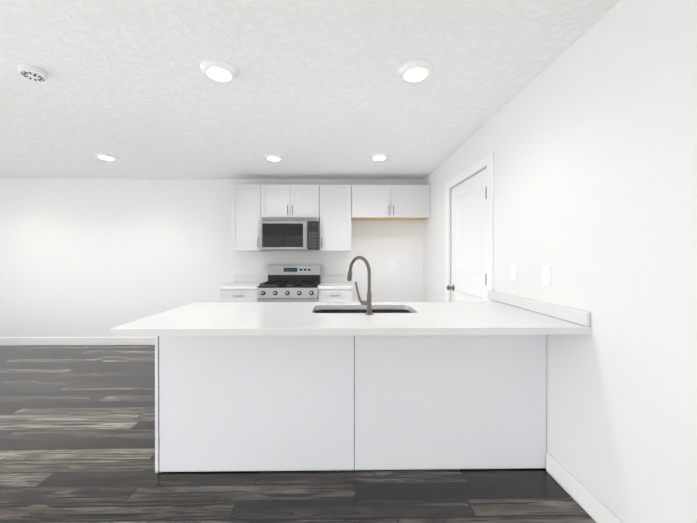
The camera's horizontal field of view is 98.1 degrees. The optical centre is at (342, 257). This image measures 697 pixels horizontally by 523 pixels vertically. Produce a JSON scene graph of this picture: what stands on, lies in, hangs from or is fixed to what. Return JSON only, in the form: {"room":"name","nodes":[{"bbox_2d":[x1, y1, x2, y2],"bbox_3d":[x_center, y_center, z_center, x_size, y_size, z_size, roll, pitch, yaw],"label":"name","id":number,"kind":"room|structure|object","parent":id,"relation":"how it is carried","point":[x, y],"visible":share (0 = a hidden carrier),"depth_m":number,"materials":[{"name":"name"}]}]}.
{"room":"kitchen","nodes":[
{"label":"kitchen","id":0,"kind":"room"},
{"bbox_2d":[0,178,423,337],"bbox_3d":[-2.504,0.057,4.505,7.660,2.440,0.120,0,0,-1],"label":"wall","id":1,"kind":"structure","parent":0,"point":[90,257],"depth_m":4.44,"materials":[{"name":"white paint"}]},
{"bbox_2d":[0,337,154,345],"bbox_3d":[-2.504,1.219,4.441,7.419,0.115,0.016,0,0,-1],"label":"baseboard","id":2,"kind":"structure","parent":1,"relation":"attached to","point":[13,341],"depth_m":4.42,"materials":[{"name":"white paint"}]},
{"bbox_2d":[231,184,265,250],"bbox_3d":[-1.323,-0.553,4.296,0.406,0.905,0.323,0,0,-1],"label":"upper cabinet","id":3,"kind":"object","parent":1,"relation":"attached to","point":[246,199],"depth_m":4.14,"materials":[{"name":"white paint"}]},
{"bbox_2d":[260,263,264,269],"bbox_3d":[-1.183,0.127,4.459,0.072,0.116,0.009,0,0,-1],"label":"electrical outlet","id":4,"kind":"object","parent":1,"relation":"attached to","point":[262,266],"visible":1,"depth_m":4.46,"materials":[{"name":"white plastic"}]},
{"bbox_2d":[263,185,318,216],"bbox_3d":[-0.718,-0.782,4.303,0.795,0.446,0.323,0,0,-1],"label":"upper cabinet","id":5,"kind":"object","parent":1,"relation":"attached to","point":[278,200],"depth_m":4.15,"materials":[{"name":"white paint"}]},
{"bbox_2d":[260,217,319,250],"bbox_3d":[-0.717,-0.328,4.243,0.787,0.441,0.441,0,0,-1],"label":"microwave","id":6,"kind":"object","parent":5,"relation":"attached to","point":[289,233],"visible":1,"depth_m":4.07,"materials":[{"name":"silver metal"}]},
{"bbox_2d":[234,275,349,282],"bbox_3d":[-0.728,0.307,4.458,1.720,0.100,0.020,0,0,-1],"label":"backsplash","id":7,"kind":"structure","parent":1,"relation":"attached to","point":[237,278],"depth_m":4.44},
{"bbox_2d":[319,185,350,250],"bbox_3d":[-0.098,-0.553,4.312,0.440,0.905,0.323,0,0,-1],"label":"upper cabinet","id":8,"kind":"object","parent":1,"relation":"attached to","point":[336,209],"depth_m":4.16,"materials":[{"name":"white paint"}]},
{"bbox_2d":[351,185,429,219],"bbox_3d":[0.665,-0.782,4.321,1.082,0.446,0.323,0,0,-1],"label":"upper cabinet","id":9,"kind":"object","parent":1,"relation":"attached to","point":[368,202],"depth_m":4.16,"materials":[{"name":"white paint"}]},
{"bbox_2d":[389,262,393,269],"bbox_3d":[0.732,0.127,4.484,0.072,0.116,0.009,0,0,-1],"label":"electrical outlet","id":10,"kind":"object","parent":1,"relation":"attached to","point":[391,265],"visible":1,"depth_m":4.48,"materials":[{"name":"white plastic"}]},
{"bbox_2d":[0,345,595,522],"bbox_3d":[-2.453,1.340,0.665,7.660,0.100,7.810,0,0,-1],"label":"floor","id":11,"kind":"structure","parent":0,"point":[77,433],"depth_m":1.75,"materials":[{"name":"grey wood"}]},
{"bbox_2d":[155,336,297,472],"bbox_3d":[-0.698,0.833,2.080,0.848,0.904,0.542,0,0,-1],"label":"base cabinet","id":12,"kind":"object","parent":11,"relation":"on","point":[223,403],"depth_m":1.81,"materials":[{"name":"white paint"}]},
{"bbox_2d":[110,300,591,335],"bbox_3d":[0.047,0.363,1.930,2.383,0.035,0.870,0,0,-1],"label":"countertop","id":13,"kind":"structure","parent":12,"relation":"on","point":[198,318],"depth_m":1.67,"materials":[{"name":"white stone"}]},
{"bbox_2d":[347,256,373,315],"bbox_3d":[0.111,0.166,1.936,0.158,0.358,0.214,0,0,-1],"label":"faucet","id":14,"kind":"object","parent":13,"relation":"on","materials":[{"name":"silver metal"}]},
{"bbox_2d":[318,308,409,311],"bbox_3d":[0.144,0.481,2.061,0.687,0.226,0.342,0,0,-1],"label":"sink","id":15,"kind":"object","parent":13,"relation":"in","point":[319,309],"depth_m":2.23,"materials":[{"name":"metal"}]},
{"bbox_2d":[220,291,257,301],"bbox_3d":[-1.326,0.838,4.163,0.486,0.879,0.598,0,0,-1],"label":"base cabinet","id":16,"kind":"object","parent":11,"relation":"on","point":[225,296],"depth_m":3.86,"materials":[{"name":"white paint"}]},
{"bbox_2d":[218,283,263,290],"bbox_3d":[-1.334,0.378,4.147,0.501,0.040,0.628,0,0,-1],"label":"countertop","id":17,"kind":"structure","parent":16,"relation":"on","point":[231,286],"depth_m":3.86,"materials":[{"name":"white stone"}]},
{"bbox_2d":[257,265,320,301],"bbox_3d":[-0.699,0.693,4.103,0.760,1.170,0.707,0,0,-1],"label":"range","id":18,"kind":"object","parent":11,"relation":"on","point":[292,283],"visible":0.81,"depth_m":3.97,"materials":[{"name":"silver metal"}]},
{"bbox_2d":[318,291,351,301],"bbox_3d":[-0.097,0.838,4.180,0.436,0.879,0.598,0,0,-1],"label":"base cabinet","id":19,"kind":"object","parent":11,"relation":"on","point":[323,296],"depth_m":3.88,"materials":[{"name":"white paint"}]},
{"bbox_2d":[318,283,352,290],"bbox_3d":[-0.090,0.378,4.163,0.451,0.040,0.628,0,0,-1],"label":"countertop","id":20,"kind":"structure","parent":19,"relation":"on","point":[322,286],"depth_m":3.88,"materials":[{"name":"white stone"}]},
{"bbox_2d":[298,336,377,470],"bbox_3d":[-0.092,0.833,2.089,0.592,0.904,0.542,0,0,-1],"label":"base cabinet","id":21,"kind":"object","parent":11,"relation":"on","point":[368,384],"depth_m":1.82,"materials":[{"name":"white paint"}]},
{"bbox_2d":[378,336,457,469],"bbox_3d":[0.383,0.833,2.095,0.586,0.904,0.542,0,0,-1],"label":"base cabinet","id":22,"kind":"object","parent":11,"relation":"on","point":[418,375],"depth_m":1.83,"materials":[{"name":"white paint"}]},
{"bbox_2d":[458,336,546,468],"bbox_3d":[0.899,0.833,2.102,0.674,0.904,0.542,0,0,-1],"label":"base cabinet","id":23,"kind":"object","parent":11,"relation":"on","point":[502,380],"depth_m":1.83,"materials":[{"name":"white paint"}]},
{"bbox_2d":[0,0,620,178],"bbox_3d":[-2.453,-1.200,0.656,7.660,0.100,7.810,0,0,-1],"label":"ceiling","id":24,"kind":"structure","parent":0,"point":[317,89],"depth_m":1.99,"materials":[{"name":"white paint"}]},
{"bbox_2d":[17,64,47,81],"bbox_3d":[-1.909,-1.135,1.865,0.136,0.038,0.136,0,0,-1],"label":"smoke detector","id":25,"kind":"object","parent":24,"relation":"attached to","point":[34,73],"visible":1,"depth_m":1.84,"materials":[{"name":"white plastic"}]},
{"bbox_2d":[94,153,117,160],"bbox_3d":[-2.690,-1.146,3.449,0.216,0.027,0.216,0,0,-1],"label":"recessed light","id":26,"kind":"object","parent":24,"relation":"in","point":[105,156],"visible":1,"depth_m":3.41,"materials":[{"name":"white plastic"}]},
{"bbox_2d":[200,60,237,82],"bbox_3d":[-0.760,-1.141,1.867,0.216,0.027,0.216,0,0,-1],"label":"recessed light","id":27,"kind":"object","parent":24,"relation":"in","point":[219,71],"visible":0.98,"depth_m":1.83,"materials":[{"name":"white plastic"}]},
{"bbox_2d":[264,154,282,160],"bbox_3d":[-0.788,-1.147,3.474,0.216,0.027,0.216,0,0,-1],"label":"recessed light","id":28,"kind":"object","parent":24,"relation":"in","point":[273,157],"visible":1,"depth_m":3.42,"materials":[{"name":"white plastic"}]},
{"bbox_2d":[370,153,388,160],"bbox_3d":[0.424,-1.146,3.450,0.216,0.027,0.216,0,0,-1],"label":"recessed light","id":29,"kind":"object","parent":24,"relation":"in","point":[379,156],"visible":1,"depth_m":3.41,"materials":[{"name":"white plastic"}]},
{"bbox_2d":[398,60,433,82],"bbox_3d":[0.452,-1.141,1.871,0.216,0.027,0.216,0,0,-1],"label":"recessed light","id":30,"kind":"object","parent":24,"relation":"in","point":[415,71],"visible":1,"depth_m":1.83,"materials":[{"name":"white plastic"}]},
{"bbox_2d":[424,0,696,522],"bbox_3d":[1.317,0.069,0.711,0.120,2.440,7.570,0,0,-1],"label":"wall","id":31,"kind":"structure","parent":0,"point":[588,138],"depth_m":1.39,"materials":[{"name":"white paint"}]},
{"bbox_2d":[451,168,486,301],"bbox_3d":[1.249,0.250,2.986,0.036,2.040,0.844,0,0,-1],"label":"door","id":32,"kind":"structure","parent":31,"relation":"in","point":[468,232],"depth_m":2.95,"materials":[{"name":"white paint"}]},
{"bbox_2d":[447,187,486,290],"bbox_3d":[1.194,0.241,2.955,0.073,1.682,0.828,0,0,-1],"label":"door hardware","id":33,"kind":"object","parent":32,"relation":"attached to","point":[449,287],"depth_m":3.31,"materials":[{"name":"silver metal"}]},
{"bbox_2d":[445,152,493,301],"bbox_3d":[1.277,0.207,3.006,0.142,2.150,1.080,0,0,-1],"label":"door frame","id":34,"kind":"structure","parent":31,"relation":"attached to","point":[487,160],"depth_m":2.62,"materials":[{"name":"white paint"}]},
{"bbox_2d":[511,264,516,280],"bbox_3d":[1.232,0.104,2.175,0.011,0.116,0.072,0,0,-1],"label":"light switch","id":35,"kind":"object","parent":31,"relation":"attached to","point":[514,272],"visible":1,"depth_m":2.17,"materials":[{"name":"white plastic"}]},
{"bbox_2d":[488,290,590,327],"bbox_3d":[1.227,0.307,2.020,0.023,0.075,1.011,0,0,-1],"label":"backsplash","id":36,"kind":"structure","parent":31,"relation":"attached to","point":[576,316],"depth_m":1.81,"materials":[{"name":"white stone"}]},
{"bbox_2d":[542,266,550,285],"bbox_3d":[1.236,0.111,1.835,0.011,0.116,0.072,0,0,-1],"label":"light switch","id":37,"kind":"object","parent":31,"relation":"attached to","point":[546,276],"visible":1,"depth_m":1.83,"materials":[{"name":"white plastic"}]},
{"bbox_2d":[546,452,623,522],"bbox_3d":[1.249,1.232,0.706,0.016,0.115,7.553,0,0,-1],"label":"baseboard","id":38,"kind":"structure","parent":31,"relation":"attached to","point":[594,508],"depth_m":1.56,"materials":[{"name":"white paint"}]}
]}

